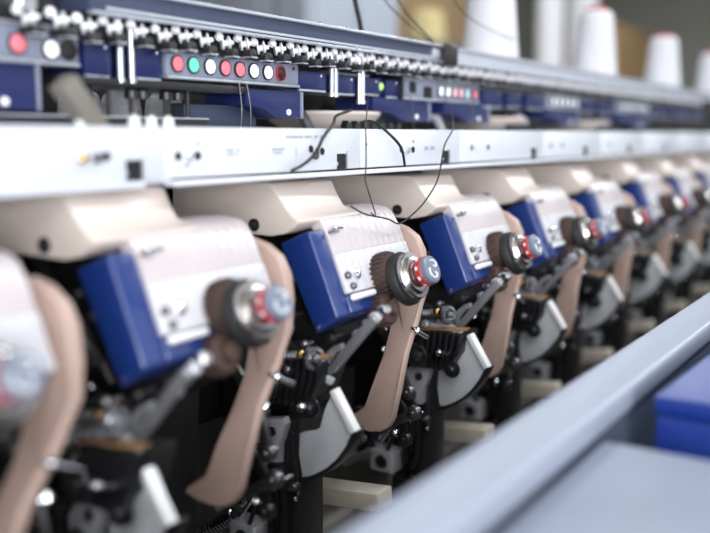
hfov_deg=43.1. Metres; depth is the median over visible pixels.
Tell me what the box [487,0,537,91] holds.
wall
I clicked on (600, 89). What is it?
thread tensioner
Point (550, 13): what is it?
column
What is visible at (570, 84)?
thread tensioner
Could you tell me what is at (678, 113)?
block
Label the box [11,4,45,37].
thread tensioner
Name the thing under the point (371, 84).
block
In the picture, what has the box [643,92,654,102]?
thread tensioner
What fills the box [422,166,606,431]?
head
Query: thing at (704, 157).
hood
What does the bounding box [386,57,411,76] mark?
thread tensioner
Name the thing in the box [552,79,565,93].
thread tensioner
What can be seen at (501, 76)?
thread tensioner
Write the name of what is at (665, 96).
thread tensioner
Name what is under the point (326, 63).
thread tensioner
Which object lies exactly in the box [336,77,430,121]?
bracket
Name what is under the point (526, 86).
thread tensioner
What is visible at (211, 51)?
thread tensioner
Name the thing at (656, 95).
thread tensioner
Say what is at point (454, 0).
thread
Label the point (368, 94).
thread
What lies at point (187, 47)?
thread tensioner
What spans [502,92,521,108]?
block
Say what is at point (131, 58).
post
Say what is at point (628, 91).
thread tensioner
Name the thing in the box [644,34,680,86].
thread cone
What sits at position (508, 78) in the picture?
thread tensioner
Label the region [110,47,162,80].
block
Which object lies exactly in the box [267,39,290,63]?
thread tensioner
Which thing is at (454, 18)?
storage cabinet
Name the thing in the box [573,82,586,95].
thread tensioner
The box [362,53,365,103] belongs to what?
post
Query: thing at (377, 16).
locker
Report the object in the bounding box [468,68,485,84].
thread tensioner
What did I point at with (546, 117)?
bracket
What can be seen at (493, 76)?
thread tensioner
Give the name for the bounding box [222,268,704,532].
bed
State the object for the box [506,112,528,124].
pipe
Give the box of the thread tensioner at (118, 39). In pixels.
[97,16,127,45]
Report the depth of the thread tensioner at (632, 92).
2.44 m
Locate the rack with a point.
(175, 91)
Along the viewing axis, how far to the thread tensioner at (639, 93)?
2.49 m
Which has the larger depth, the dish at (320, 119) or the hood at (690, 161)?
the hood at (690, 161)
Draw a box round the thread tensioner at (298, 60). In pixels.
[283,42,307,65]
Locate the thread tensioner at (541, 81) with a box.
[534,77,548,91]
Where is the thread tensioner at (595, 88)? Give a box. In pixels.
[589,84,600,96]
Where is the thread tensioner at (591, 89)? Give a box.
[581,84,596,97]
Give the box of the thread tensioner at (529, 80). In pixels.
[517,75,535,90]
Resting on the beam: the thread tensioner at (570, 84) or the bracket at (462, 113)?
the bracket at (462, 113)
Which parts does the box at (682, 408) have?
cabinet lid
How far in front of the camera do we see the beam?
0.97 m
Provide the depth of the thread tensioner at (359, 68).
1.30 m
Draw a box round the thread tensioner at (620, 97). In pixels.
[610,87,622,99]
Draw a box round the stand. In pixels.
[412,39,479,86]
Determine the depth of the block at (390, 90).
1.42 m
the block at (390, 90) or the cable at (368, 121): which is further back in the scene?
the block at (390, 90)
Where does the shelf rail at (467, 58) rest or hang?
attached to the bulkhead
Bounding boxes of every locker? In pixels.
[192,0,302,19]
[303,0,397,73]
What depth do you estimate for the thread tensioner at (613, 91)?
2.29 m
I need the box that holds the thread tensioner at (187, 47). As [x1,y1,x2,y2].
[170,26,197,52]
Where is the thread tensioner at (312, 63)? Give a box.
[298,44,321,68]
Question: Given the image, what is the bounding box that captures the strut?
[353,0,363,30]
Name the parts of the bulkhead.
panel, panel, panel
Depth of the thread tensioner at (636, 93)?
2.47 m
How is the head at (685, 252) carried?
on the bed
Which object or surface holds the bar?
attached to the shelf rail at (467, 58)
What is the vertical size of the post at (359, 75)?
0.074 m
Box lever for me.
[49,74,109,125]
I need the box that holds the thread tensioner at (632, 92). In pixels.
[630,90,637,101]
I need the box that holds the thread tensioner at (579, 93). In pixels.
[564,82,581,95]
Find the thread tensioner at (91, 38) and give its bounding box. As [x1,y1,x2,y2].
[71,13,102,45]
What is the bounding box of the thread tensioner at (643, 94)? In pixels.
[634,92,647,102]
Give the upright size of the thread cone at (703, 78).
0.166 m
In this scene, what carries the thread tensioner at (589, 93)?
attached to the bar
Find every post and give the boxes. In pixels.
[116,19,124,81]
[127,28,136,82]
[329,49,334,96]
[334,50,338,96]
[356,58,361,103]
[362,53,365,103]
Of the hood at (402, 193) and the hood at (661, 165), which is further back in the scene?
the hood at (661, 165)
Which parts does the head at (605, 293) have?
lever, lever, post, link plate, lever, bent arm, lever, lever, plate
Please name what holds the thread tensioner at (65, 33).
attached to the bar
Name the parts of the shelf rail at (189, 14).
plate, joint cap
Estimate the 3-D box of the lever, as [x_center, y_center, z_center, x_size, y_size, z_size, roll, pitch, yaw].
[-0.244,-0.141,0.802,0.020,0.059,0.054,5,10,33]
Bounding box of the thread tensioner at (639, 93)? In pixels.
[635,91,644,101]
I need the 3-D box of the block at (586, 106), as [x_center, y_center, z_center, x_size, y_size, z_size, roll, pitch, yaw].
[0.542,-0.392,2.211,0.069,0.032,0.090,5,10,33]
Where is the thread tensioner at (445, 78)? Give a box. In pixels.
[430,65,451,81]
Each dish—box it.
[268,111,401,128]
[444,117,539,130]
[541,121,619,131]
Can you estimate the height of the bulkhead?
0.713 m
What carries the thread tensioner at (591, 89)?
attached to the bar
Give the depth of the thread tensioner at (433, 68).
1.50 m
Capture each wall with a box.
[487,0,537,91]
[564,0,709,109]
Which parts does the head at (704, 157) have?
post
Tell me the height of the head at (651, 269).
0.535 m
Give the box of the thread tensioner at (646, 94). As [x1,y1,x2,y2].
[642,92,651,102]
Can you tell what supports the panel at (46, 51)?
on the rack
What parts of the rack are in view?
navy bracket, rod, rod, rod, rod, rod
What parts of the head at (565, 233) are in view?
lever, linkage rod, post, link plate, bent arm, lever, lever, plate, lever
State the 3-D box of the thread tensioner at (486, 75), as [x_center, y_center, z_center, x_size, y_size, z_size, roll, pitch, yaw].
[0.237,-0.350,1.671,0.039,0.033,0.026,7,11,38]
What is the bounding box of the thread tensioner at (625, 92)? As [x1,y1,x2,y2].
[617,89,629,100]
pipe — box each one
[298,109,313,127]
[431,114,445,129]
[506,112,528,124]
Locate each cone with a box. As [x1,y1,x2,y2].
[410,9,445,41]
[463,0,518,57]
[573,7,616,75]
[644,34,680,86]
[695,51,709,91]
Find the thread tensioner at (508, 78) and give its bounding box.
[496,72,515,88]
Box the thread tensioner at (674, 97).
[671,96,678,105]
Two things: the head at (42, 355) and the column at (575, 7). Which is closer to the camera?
the head at (42, 355)
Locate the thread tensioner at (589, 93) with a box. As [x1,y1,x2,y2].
[579,83,591,96]
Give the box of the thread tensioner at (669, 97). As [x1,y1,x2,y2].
[667,95,673,104]
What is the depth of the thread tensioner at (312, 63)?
1.21 m
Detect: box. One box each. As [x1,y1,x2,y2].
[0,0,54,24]
[171,103,255,127]
[654,355,709,460]
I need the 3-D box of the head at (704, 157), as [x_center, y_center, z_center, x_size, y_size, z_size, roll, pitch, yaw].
[1.205,-0.121,3.059,0.325,0.535,0.263,5,10,33]
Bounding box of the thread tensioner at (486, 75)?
[476,69,492,86]
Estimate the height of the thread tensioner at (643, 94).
0.033 m
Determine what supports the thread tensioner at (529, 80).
attached to the bar
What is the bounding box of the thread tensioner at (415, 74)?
[404,59,420,78]
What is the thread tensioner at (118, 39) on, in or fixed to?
attached to the bar
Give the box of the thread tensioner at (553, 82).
[546,78,560,92]
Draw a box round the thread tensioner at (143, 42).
[123,19,154,49]
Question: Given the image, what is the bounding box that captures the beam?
[0,125,709,197]
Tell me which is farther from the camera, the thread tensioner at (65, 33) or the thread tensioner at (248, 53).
the thread tensioner at (248, 53)
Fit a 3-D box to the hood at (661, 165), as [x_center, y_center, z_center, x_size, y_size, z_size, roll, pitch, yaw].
[0.782,-0.273,2.463,0.198,0.062,0.129,5,10,33]
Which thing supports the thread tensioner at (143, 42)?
attached to the bar
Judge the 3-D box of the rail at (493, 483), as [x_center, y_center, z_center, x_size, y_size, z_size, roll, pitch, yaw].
[0.911,0.465,1.941,0.065,1.018,5.100,5,10,33]
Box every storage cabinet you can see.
[397,0,467,44]
[563,22,654,99]
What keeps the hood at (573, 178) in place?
attached to the head at (605, 293)
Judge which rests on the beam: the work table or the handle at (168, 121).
the handle at (168, 121)
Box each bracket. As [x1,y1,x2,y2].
[205,88,302,118]
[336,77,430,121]
[431,102,489,123]
[517,108,578,125]
[593,113,646,126]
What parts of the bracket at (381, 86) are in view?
navy bracket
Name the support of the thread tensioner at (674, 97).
attached to the bar
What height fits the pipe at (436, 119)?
0.046 m
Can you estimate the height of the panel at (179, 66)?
0.033 m
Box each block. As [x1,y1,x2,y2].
[42,43,111,77]
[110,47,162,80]
[260,70,326,92]
[300,75,354,95]
[351,79,397,98]
[355,77,378,95]
[478,90,502,108]
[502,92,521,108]
[502,94,543,109]
[579,100,594,113]
[579,101,614,114]
[641,106,672,117]
[655,108,702,119]
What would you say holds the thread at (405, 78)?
hanging from the panel at (420, 89)
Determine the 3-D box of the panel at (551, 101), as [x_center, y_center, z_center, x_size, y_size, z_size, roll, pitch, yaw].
[0.454,-0.375,2.064,0.063,0.031,0.206,5,10,33]
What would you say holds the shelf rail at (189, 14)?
attached to the bulkhead
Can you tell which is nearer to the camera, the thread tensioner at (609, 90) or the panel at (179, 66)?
the panel at (179, 66)
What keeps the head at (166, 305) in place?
on the bed
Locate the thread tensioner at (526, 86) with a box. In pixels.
[514,74,529,89]
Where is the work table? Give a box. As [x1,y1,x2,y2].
[502,442,709,532]
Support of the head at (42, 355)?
on the bed
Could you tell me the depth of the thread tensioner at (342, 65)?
1.27 m
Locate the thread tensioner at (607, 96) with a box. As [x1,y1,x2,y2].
[595,86,609,98]
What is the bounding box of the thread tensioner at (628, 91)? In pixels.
[623,89,633,100]
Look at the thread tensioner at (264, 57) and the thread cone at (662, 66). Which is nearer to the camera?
the thread tensioner at (264, 57)
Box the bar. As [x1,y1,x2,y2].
[10,13,709,109]
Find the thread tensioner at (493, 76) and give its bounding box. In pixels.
[482,70,501,86]
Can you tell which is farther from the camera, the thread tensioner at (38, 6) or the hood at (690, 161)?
the hood at (690, 161)
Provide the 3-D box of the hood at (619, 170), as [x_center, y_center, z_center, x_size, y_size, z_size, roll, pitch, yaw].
[0.598,-0.235,2.186,0.198,0.062,0.129,5,10,33]
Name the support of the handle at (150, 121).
on the beam
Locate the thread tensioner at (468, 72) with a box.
[459,67,477,84]
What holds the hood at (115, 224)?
attached to the head at (166, 305)
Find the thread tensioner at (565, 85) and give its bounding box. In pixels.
[557,80,571,94]
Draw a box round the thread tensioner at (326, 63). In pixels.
[314,46,335,68]
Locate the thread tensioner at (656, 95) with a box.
[652,93,661,103]
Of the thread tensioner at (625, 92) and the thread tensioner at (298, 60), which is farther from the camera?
the thread tensioner at (625, 92)
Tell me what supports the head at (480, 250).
on the bed
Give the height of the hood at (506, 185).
0.062 m
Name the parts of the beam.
panel, panel, panel, panel, panel, panel, panel, panel, panel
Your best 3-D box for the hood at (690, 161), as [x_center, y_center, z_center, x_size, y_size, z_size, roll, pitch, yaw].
[0.965,-0.314,2.741,0.198,0.062,0.129,5,10,33]
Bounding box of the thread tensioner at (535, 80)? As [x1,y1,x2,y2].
[527,76,542,90]
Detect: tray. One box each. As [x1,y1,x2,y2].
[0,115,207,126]
[235,476,257,503]
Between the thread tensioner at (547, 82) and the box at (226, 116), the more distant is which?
the thread tensioner at (547, 82)
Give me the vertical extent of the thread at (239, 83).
0.056 m
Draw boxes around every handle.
[75,119,85,125]
[128,115,140,126]
[145,115,157,126]
[162,116,173,126]
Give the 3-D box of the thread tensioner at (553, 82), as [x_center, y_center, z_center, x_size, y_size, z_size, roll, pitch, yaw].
[0.426,-0.394,1.957,0.039,0.033,0.026,6,10,35]
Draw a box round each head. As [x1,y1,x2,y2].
[0,184,294,532]
[0,251,83,532]
[173,178,439,532]
[325,172,542,498]
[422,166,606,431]
[496,162,655,398]
[554,157,693,363]
[620,155,709,338]
[642,153,709,317]
[673,151,709,300]
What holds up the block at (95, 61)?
on the rack
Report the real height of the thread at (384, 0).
0.142 m
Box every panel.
[0,19,80,68]
[161,50,299,88]
[368,75,479,103]
[530,94,580,110]
[598,100,649,113]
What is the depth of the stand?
4.92 m
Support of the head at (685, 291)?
on the bed
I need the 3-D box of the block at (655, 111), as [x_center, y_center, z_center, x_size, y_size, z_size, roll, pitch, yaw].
[0.914,-0.476,2.774,0.069,0.033,0.250,5,10,33]
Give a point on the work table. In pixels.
(617, 488)
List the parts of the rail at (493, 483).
skirt panel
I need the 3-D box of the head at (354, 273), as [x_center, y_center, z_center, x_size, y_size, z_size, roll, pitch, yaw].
[-0.053,0.156,1.155,0.325,0.535,0.263,5,10,33]
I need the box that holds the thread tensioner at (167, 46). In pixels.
[149,23,177,52]
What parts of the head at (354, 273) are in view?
linkage rod, linkage rod, lever, post, link plate, bent arm, lever, plate, lever, lever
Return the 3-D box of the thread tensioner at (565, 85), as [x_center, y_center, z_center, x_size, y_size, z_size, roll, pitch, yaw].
[0.465,-0.402,2.015,0.039,0.033,0.026,5,10,29]
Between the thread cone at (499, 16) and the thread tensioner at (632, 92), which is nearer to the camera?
the thread cone at (499, 16)
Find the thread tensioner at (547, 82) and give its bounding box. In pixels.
[537,78,554,92]
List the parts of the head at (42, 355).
lever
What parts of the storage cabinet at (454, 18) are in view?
door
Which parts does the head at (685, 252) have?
post, lever, lever, bent arm, plate, lever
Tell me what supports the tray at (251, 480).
on the head at (354, 273)
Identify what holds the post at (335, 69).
hanging from the shelf rail at (189, 14)
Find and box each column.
[536,0,564,94]
[565,0,597,97]
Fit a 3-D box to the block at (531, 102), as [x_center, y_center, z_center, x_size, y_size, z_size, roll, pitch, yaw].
[0.357,-0.351,1.932,0.069,0.031,0.095,5,10,33]
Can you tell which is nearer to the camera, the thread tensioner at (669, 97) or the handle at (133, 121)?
the handle at (133, 121)
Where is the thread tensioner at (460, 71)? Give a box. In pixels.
[450,66,469,83]
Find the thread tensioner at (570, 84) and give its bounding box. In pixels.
[564,81,576,94]
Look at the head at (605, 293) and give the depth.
1.86 m
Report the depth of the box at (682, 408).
0.81 m
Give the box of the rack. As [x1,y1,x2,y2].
[0,61,246,126]
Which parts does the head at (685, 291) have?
post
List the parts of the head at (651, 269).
post, link plate, lever, lever, bent arm, lever, plate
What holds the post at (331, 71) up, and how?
hanging from the shelf rail at (189, 14)
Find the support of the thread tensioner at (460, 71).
attached to the bar
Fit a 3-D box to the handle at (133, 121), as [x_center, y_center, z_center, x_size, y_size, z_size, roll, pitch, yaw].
[-0.210,-0.138,0.855,0.012,0.012,0.012,5,10,33]
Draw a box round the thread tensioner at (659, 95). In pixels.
[658,94,664,103]
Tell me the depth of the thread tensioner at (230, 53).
1.07 m
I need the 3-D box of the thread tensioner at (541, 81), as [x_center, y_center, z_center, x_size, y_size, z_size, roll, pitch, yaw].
[0.389,-0.384,1.900,0.039,0.033,0.026,5,10,32]
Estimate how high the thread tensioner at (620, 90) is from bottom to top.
0.033 m
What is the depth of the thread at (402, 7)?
1.48 m
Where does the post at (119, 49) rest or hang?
hanging from the shelf rail at (189, 14)
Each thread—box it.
[239,83,242,127]
[246,84,250,127]
[350,99,453,223]
[365,94,375,215]
[384,0,432,42]
[397,0,434,43]
[405,78,413,128]
[454,0,512,38]
[467,102,473,129]
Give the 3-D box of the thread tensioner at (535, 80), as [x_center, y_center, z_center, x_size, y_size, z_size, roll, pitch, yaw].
[0.369,-0.382,1.871,0.039,0.033,0.026,7,11,40]
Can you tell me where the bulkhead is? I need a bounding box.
[0,68,709,532]
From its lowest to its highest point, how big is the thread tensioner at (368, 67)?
0.033 m
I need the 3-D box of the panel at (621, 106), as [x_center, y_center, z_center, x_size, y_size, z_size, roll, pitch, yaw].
[0.753,-0.444,2.517,0.063,0.032,0.300,5,10,33]
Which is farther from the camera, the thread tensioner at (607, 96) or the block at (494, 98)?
the thread tensioner at (607, 96)
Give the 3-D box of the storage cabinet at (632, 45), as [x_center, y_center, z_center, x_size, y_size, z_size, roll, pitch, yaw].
[3.769,-2.142,13.619,0.815,2.800,2.400,5,10,33]
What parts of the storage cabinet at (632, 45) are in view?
door, door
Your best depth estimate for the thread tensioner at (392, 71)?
1.38 m
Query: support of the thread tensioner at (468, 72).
attached to the bar
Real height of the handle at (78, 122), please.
0.012 m
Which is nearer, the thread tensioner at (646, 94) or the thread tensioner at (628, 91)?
the thread tensioner at (628, 91)
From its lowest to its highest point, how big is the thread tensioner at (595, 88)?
0.033 m
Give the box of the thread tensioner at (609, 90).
[603,86,614,98]
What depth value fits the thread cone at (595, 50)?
2.28 m
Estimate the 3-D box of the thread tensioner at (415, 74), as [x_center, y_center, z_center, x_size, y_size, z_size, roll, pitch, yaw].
[0.086,-0.317,1.443,0.039,0.033,0.026,7,11,39]
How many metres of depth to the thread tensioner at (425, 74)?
1.47 m
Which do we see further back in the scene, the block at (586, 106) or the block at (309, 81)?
the block at (586, 106)
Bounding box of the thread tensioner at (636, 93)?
[634,91,641,101]
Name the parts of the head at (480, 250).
linkage rod, linkage rod, post, link plate, bent arm, lever, lever, plate, lever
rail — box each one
[55,0,457,66]
[342,292,709,532]
[458,48,709,101]
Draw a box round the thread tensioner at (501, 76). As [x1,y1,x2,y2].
[492,71,508,86]
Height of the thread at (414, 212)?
0.175 m
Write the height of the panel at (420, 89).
0.040 m
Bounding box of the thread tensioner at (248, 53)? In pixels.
[232,34,257,59]
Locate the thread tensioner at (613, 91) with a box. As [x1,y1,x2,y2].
[602,88,618,99]
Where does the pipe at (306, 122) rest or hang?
on the beam
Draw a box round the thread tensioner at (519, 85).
[506,73,522,88]
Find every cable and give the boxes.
[290,109,351,171]
[363,120,405,166]
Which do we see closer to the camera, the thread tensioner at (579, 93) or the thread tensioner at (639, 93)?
the thread tensioner at (579, 93)
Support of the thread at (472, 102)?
hanging from the panel at (420, 89)
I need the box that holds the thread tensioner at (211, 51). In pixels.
[192,29,218,56]
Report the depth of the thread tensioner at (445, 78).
1.52 m
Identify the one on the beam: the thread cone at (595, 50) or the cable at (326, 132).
the cable at (326, 132)
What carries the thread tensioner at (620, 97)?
attached to the bar
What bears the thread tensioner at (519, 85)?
attached to the bar
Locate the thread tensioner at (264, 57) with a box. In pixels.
[250,37,273,63]
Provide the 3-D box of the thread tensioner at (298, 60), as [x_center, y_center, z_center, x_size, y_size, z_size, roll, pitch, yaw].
[-0.083,-0.281,1.187,0.039,0.033,0.026,4,9,26]
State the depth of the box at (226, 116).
1.14 m
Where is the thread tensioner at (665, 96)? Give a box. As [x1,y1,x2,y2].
[661,94,669,104]
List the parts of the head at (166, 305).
lever, lever, link plate, post, bent arm, plate, lever, lever, lever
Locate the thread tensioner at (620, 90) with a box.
[616,88,626,99]
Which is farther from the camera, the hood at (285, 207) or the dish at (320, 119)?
the dish at (320, 119)
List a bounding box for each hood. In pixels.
[0,184,196,259]
[173,178,360,235]
[325,172,475,218]
[422,166,548,204]
[496,162,604,194]
[554,157,648,183]
[628,155,682,177]
[658,153,709,173]
[688,151,709,164]
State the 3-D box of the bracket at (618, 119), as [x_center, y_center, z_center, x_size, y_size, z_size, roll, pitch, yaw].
[0.748,-0.410,2.528,0.072,0.036,0.264,5,10,33]
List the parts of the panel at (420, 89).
plate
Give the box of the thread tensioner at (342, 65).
[323,48,350,70]
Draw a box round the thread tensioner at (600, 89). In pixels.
[594,85,605,97]
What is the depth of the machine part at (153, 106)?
1.17 m
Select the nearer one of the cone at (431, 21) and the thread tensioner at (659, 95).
the thread tensioner at (659, 95)
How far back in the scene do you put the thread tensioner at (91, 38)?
0.90 m
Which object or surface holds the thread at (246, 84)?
hanging from the panel at (179, 66)
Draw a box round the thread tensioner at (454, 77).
[445,67,459,81]
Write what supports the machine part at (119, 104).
on the bulkhead
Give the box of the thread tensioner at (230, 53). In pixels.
[212,32,239,59]
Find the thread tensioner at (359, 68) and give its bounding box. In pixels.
[338,50,363,72]
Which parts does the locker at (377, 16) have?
door, door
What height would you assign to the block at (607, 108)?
0.032 m
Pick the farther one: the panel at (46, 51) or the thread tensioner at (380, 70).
the thread tensioner at (380, 70)
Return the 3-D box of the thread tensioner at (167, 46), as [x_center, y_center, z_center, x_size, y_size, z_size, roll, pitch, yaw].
[-0.215,-0.250,0.987,0.039,0.033,0.026,4,9,27]
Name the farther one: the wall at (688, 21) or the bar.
the wall at (688, 21)
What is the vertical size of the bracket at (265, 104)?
0.036 m
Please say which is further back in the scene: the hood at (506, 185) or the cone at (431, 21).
the cone at (431, 21)
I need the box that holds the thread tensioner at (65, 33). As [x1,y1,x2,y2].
[44,6,77,40]
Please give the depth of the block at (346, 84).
1.31 m

